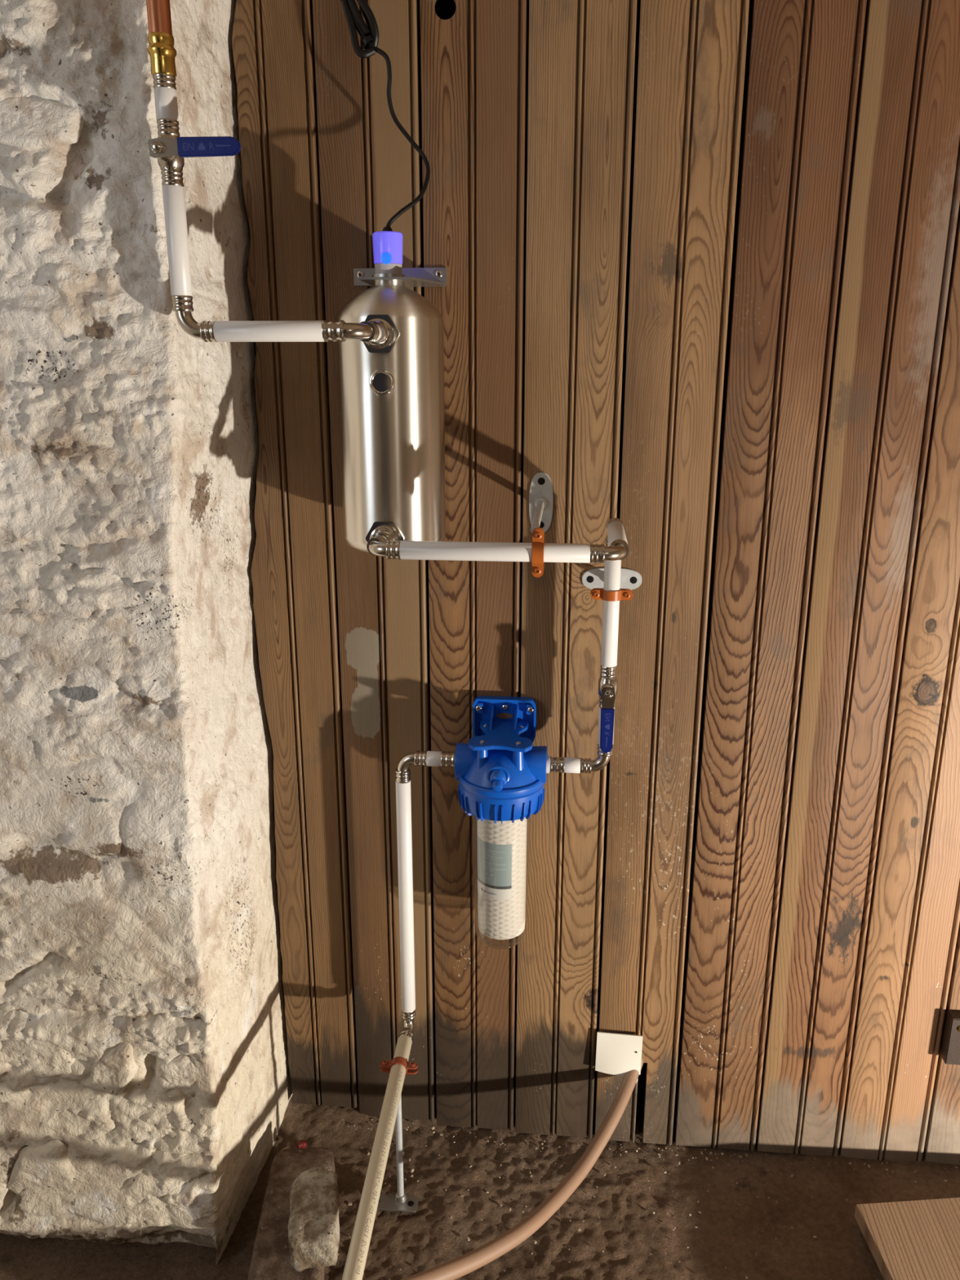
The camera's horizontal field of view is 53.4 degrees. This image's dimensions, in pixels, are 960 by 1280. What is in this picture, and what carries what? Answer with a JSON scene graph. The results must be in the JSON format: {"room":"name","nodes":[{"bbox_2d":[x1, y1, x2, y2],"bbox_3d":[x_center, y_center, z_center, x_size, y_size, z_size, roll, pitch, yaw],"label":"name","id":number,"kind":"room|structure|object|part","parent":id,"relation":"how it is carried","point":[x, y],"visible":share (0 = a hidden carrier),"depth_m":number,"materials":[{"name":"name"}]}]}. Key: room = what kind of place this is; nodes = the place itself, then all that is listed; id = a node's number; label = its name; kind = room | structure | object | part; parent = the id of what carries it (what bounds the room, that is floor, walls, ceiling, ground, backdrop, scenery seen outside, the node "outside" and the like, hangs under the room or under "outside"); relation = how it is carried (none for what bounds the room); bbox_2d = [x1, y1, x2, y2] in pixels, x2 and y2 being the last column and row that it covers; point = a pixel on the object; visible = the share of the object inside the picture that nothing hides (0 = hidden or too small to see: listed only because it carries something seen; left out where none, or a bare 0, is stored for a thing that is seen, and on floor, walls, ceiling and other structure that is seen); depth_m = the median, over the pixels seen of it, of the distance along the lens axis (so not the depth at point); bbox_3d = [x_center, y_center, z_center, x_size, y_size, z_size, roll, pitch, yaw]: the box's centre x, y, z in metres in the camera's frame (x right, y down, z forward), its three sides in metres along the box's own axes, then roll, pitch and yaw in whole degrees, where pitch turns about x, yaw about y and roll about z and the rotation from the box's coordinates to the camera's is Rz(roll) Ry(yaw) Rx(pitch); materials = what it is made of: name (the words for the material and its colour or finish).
{"room":"utility area","nodes":[
{"label":"utility area","id":0,"kind":"room"},
{"bbox_2d":[0,0,292,1264],"bbox_3d":[-0.962,-0.159,1.298,1.288,2.140,0.330,1,16,5],"label":"wall","id":1,"kind":"structure","parent":0,"point":[146,1090],"depth_m":1.23,"materials":[{"name":"stone"}]},
{"bbox_2d":[0,1094,959,1279],"bbox_3d":[0.159,1.249,0.170,3.650,0.038,3.110,1,16,5],"label":"floor","id":2,"kind":"structure","parent":0,"point":[729,1234],"depth_m":1.48,"materials":[{"name":"brown soil"}]},
{"bbox_2d":[247,1146,335,1279],"bbox_3d":[-0.270,0.874,1.364,0.100,0.068,0.332,-1,16,-3],"label":"brick","id":3,"kind":"object","parent":2,"relation":"on","point":[271,1255],"visible":0.7,"depth_m":1.38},
{"bbox_2d":[288,1166,339,1271],"bbox_3d":[-0.234,0.812,1.345,0.074,0.065,0.134,-2,16,-6],"label":"stone","id":4,"kind":"object","parent":3,"relation":"on","point":[313,1224],"visible":1,"depth_m":1.31,"materials":[{"name":"beige stone"}]},
{"bbox_2d":[296,1140,306,1147],"bbox_3d":[-0.293,0.835,1.570,0.016,0.024,0.012,-4,17,-14],"label":"scrap","id":5,"kind":"object","parent":2,"relation":"on","point":[300,1144],"visible":0.44,"depth_m":1.56,"materials":[{"name":"red plastic"}]},
{"bbox_2d":[377,1056,418,1213],"bbox_3d":[-0.131,0.747,1.443,0.078,0.260,0.031,1,16,5],"label":"clip","id":6,"kind":"object","parent":2,"relation":"on","point":[400,1202],"visible":0.88,"depth_m":1.46,"materials":[{"name":"metal"}]},
{"bbox_3d":[-0.134,0.871,1.477,0.074,0.003,0.027,1,16,5],"label":"plate","id":7,"kind":"part","parent":6,"relation":"part of","materials":[{"name":"metal"}]},
{"bbox_3d":[-0.123,0.754,1.451,0.010,0.236,0.010,1,16,5],"label":"rod","id":8,"kind":"part","parent":6,"relation":"part of","materials":[{"name":"metal"}]},
{"bbox_2d":[400,1058,643,1279],"bbox_3d":[-0.401,0.945,0.846,0.114,0.215,2.080,13,20,38],"label":"hose","id":9,"kind":"object","parent":2,"relation":"on","point":[455,1268],"visible":0.91,"depth_m":1.34,"materials":[{"name":"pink rubber"}]},
{"bbox_2d":[326,1118,958,1279],"bbox_3d":[0.254,0.898,1.396,1.201,0.016,0.426,1,16,5],"label":"crumbs","id":10,"kind":"object","parent":2,"relation":"on","point":[405,1128],"visible":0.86,"depth_m":1.55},
{"bbox_2d":[854,1197,959,1279],"bbox_3d":[0.839,0.930,1.208,0.559,0.024,0.532,-1,16,-4],"label":"plank","id":11,"kind":"object","parent":2,"relation":"on","point":[917,1239],"visible":1,"depth_m":1.39,"materials":[{"name":"brown wood"}]},
{"bbox_2d":[231,0,959,1164],"bbox_3d":[0.776,-0.152,1.311,2.600,2.240,0.081,1,16,5],"label":"wall","id":12,"kind":"structure","parent":0,"point":[700,258],"depth_m":1.34,"materials":[{"name":"brown wood"}]},
{"bbox_2d":[335,226,446,552],"bbox_3d":[-0.112,-0.310,1.210,0.134,0.395,0.195,1,16,5],"label":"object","id":13,"kind":"object","parent":12,"relation":"attached to","point":[391,388],"visible":0.84,"depth_m":1.17,"materials":[{"name":"silver metal"}]},
{"bbox_2d":[161,185,382,342],"bbox_3d":[-0.223,-0.407,1.044,0.220,0.157,0.071,1,16,5],"label":"pipe","id":14,"kind":"object","parent":13,"relation":"attached to","point":[174,199],"visible":1,"depth_m":1.03,"materials":[{"name":"white plastic"}]},
{"bbox_2d":[148,118,240,186],"bbox_3d":[-0.289,-0.504,0.984,0.098,0.063,0.051,1,16,5],"label":"valve","id":15,"kind":"object","parent":14,"relation":"on","point":[170,149],"visible":1,"depth_m":0.97,"materials":[{"name":"metal"}]},
{"bbox_3d":[-0.302,-0.500,0.968,0.070,0.019,0.002,1,16,5],"label":"lever","id":16,"kind":"part","parent":15,"relation":"part of","materials":[{"name":"metal"}]},
{"bbox_2d":[372,231,402,274],"bbox_3d":[-0.112,-0.470,1.163,0.037,0.048,0.037,1,16,5],"label":"lamp","id":17,"kind":"object","parent":13,"relation":"on","point":[387,245],"depth_m":1.15,"materials":[{"name":"purple plastic"}]},
{"bbox_3d":[-0.105,-0.479,1.260,0.124,0.022,0.004,1,16,5],"label":"bracket plate","id":18,"kind":"part","parent":13,"relation":"part of","materials":[{"name":"metal"}]},
{"bbox_2d":[454,695,546,948],"bbox_3d":[0.031,0.279,1.398,0.129,0.370,0.132,1,16,5],"label":"water filter","id":19,"kind":"object","parent":12,"relation":"attached to","point":[501,776],"visible":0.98,"depth_m":1.36,"materials":[{"name":"blue plastic"}]},
{"bbox_2d":[395,750,455,1040],"bbox_3d":[-0.080,0.394,1.426,0.089,0.479,0.054,1,16,5],"label":"pipe","id":20,"kind":"object","parent":19,"relation":"attached to","point":[428,758],"visible":0.95,"depth_m":1.42,"materials":[{"name":"plastic"}]},
{"bbox_2d":[342,1035,412,1279],"bbox_3d":[-0.218,0.988,0.084,0.022,0.078,2.879,1,16,4],"label":"pipe","id":21,"kind":"object","parent":20,"relation":"attached to","point":[354,1267],"visible":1,"depth_m":1.22,"materials":[{"name":"beige plastic"}]},
{"bbox_3d":[0.003,0.165,1.338,0.018,0.034,0.018,1,16,5],"label":"bracket post","id":22,"kind":"part","parent":19,"relation":"part of","materials":[{"name":"blue plastic"}]},
{"bbox_2d":[486,764,510,781],"bbox_3d":[0.025,0.184,1.320,0.032,0.021,0.011,1,16,5],"label":"knob","id":23,"kind":"object","parent":19,"relation":"attached to","point":[494,772],"depth_m":1.32,"materials":[{"name":"blue plastic"}]},
{"bbox_2d":[468,719,533,752],"bbox_3d":[0.032,0.136,1.366,0.090,0.006,0.107,1,16,5],"label":"bracket","id":24,"kind":"object","parent":19,"relation":"attached to","point":[501,735],"depth_m":1.35,"materials":[{"name":"blue plastic"}]},
{"bbox_2d":[471,818,530,948],"bbox_3d":[0.031,0.344,1.417,0.086,0.233,0.086,1,16,5],"label":"cartridge","id":25,"kind":"object","parent":19,"relation":"on","point":[502,867],"depth_m":1.39,"materials":[{"name":"white plastic"}]},
{"bbox_3d":[0.053,0.167,1.334,0.018,0.034,0.018,1,16,5],"label":"bracket post","id":26,"kind":"part","parent":19,"relation":"part of","materials":[{"name":"blue plastic"}]},
{"bbox_2d":[546,707,614,773],"bbox_3d":[0.140,0.141,1.348,0.095,0.103,0.025,1,16,5],"label":"pipe","id":27,"kind":"object","parent":19,"relation":"attached to","point":[563,765],"visible":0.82,"depth_m":1.35,"materials":[{"name":"white plastic"}]},
{"bbox_2d":[598,665,617,753],"bbox_3d":[0.175,0.094,1.318,0.026,0.118,0.051,1,16,5],"label":"valve","id":28,"kind":"object","parent":27,"relation":"attached to","point":[607,681],"visible":0.99,"depth_m":1.30,"materials":[{"name":"metal"}]},
{"bbox_3d":[0.174,0.097,1.301,0.019,0.070,0.002,1,16,5],"label":"lever","id":29,"kind":"part","parent":28,"relation":"part of","materials":[{"name":"metal"}]},
{"bbox_2d":[528,472,553,577],"bbox_3d":[0.073,-0.150,1.204,0.034,0.094,0.258,1,16,5],"label":"clip","id":30,"kind":"object","parent":12,"relation":"attached to","point":[540,494],"visible":0.98,"depth_m":1.31,"materials":[{"name":"metal"}]},
{"bbox_2d":[366,517,629,666],"bbox_3d":[0.026,-0.044,1.212,0.309,0.206,0.201,1,16,5],"label":"pipe","id":31,"kind":"object","parent":30,"relation":"attached to","point":[616,548],"visible":1,"depth_m":1.10,"materials":[{"name":"white plastic"}]},
{"bbox_3d":[0.074,-0.159,1.216,0.010,0.010,0.225,1,16,5],"label":"rod","id":32,"kind":"part","parent":30,"relation":"part of","materials":[{"name":"metal"}]},
{"bbox_3d":[0.085,-0.190,1.325,0.034,0.084,0.003,1,16,5],"label":"plate","id":33,"kind":"part","parent":30,"relation":"part of","materials":[{"name":"metal"}]},
{"bbox_2d":[582,568,641,601],"bbox_3d":[0.182,-0.075,1.309,0.084,0.034,0.079,1,16,5],"label":"clip","id":34,"kind":"object","parent":12,"relation":"attached to","point":[593,579],"visible":0.84,"depth_m":1.34,"materials":[{"name":"metal"}]},
{"bbox_3d":[0.186,-0.085,1.345,0.084,0.034,0.003,1,16,5],"label":"plate","id":35,"kind":"part","parent":34,"relation":"part of","materials":[{"name":"metal"}]},
{"bbox_2d":[595,1031,643,1075],"bbox_3d":[0.225,0.670,1.550,0.074,0.073,0.018,1,16,5],"label":"cover plate","id":36,"kind":"object","parent":12,"relation":"attached to","point":[617,1053],"visible":1,"depth_m":1.55,"materials":[{"name":"white plastic"}]},
{"bbox_2d":[940,1010,959,1065],"bbox_3d":[0.783,0.619,1.477,0.118,0.083,0.025,1,16,5],"label":"electrical outlet","id":37,"kind":"object","parent":12,"relation":"attached to","point":[950,1048],"visible":1,"depth_m":1.48,"materials":[{"name":"grey plastic"}]},
{"bbox_3d":[0.183,-0.818,-0.430,3.800,0.060,3.200,1,16,5],"label":"ceiling","id":38,"kind":"structure","parent":0,"visible":0},
{"bbox_2d":[146,0,177,89],"bbox_3d":[-0.324,-0.860,0.898,0.028,0.612,0.028,10,19,32],"label":"copper pipe","id":39,"kind":"object","parent":38,"relation":"hanging from","point":[162,51],"visible":1,"depth_m":0.96,"materials":[{"name":"gold metal"}]},
{"bbox_2d":[153,86,178,121],"bbox_3d":[-0.324,-0.552,0.986,0.022,0.029,0.022,1,16,5],"label":"pipe","id":40,"kind":"object","parent":39,"relation":"attached to","point":[166,98],"visible":1,"depth_m":0.98,"materials":[{"name":"white plastic"}]},
{"bbox_2d":[340,0,430,226],"bbox_3d":[-0.129,-0.850,1.088,0.128,0.718,0.057,5,17,17],"label":"power cable","id":41,"kind":"object","parent":38,"relation":"hanging from","point":[354,19],"visible":1,"depth_m":1.12,"materials":[{"name":"black rubber"}]},
{"bbox_3d":[-0.091,-0.602,1.153,0.064,0.205,0.036,-7,18,-24],"label":"cord","id":42,"kind":"part","parent":41,"relation":"part of","materials":[{"name":"black rubber"}]}
]}

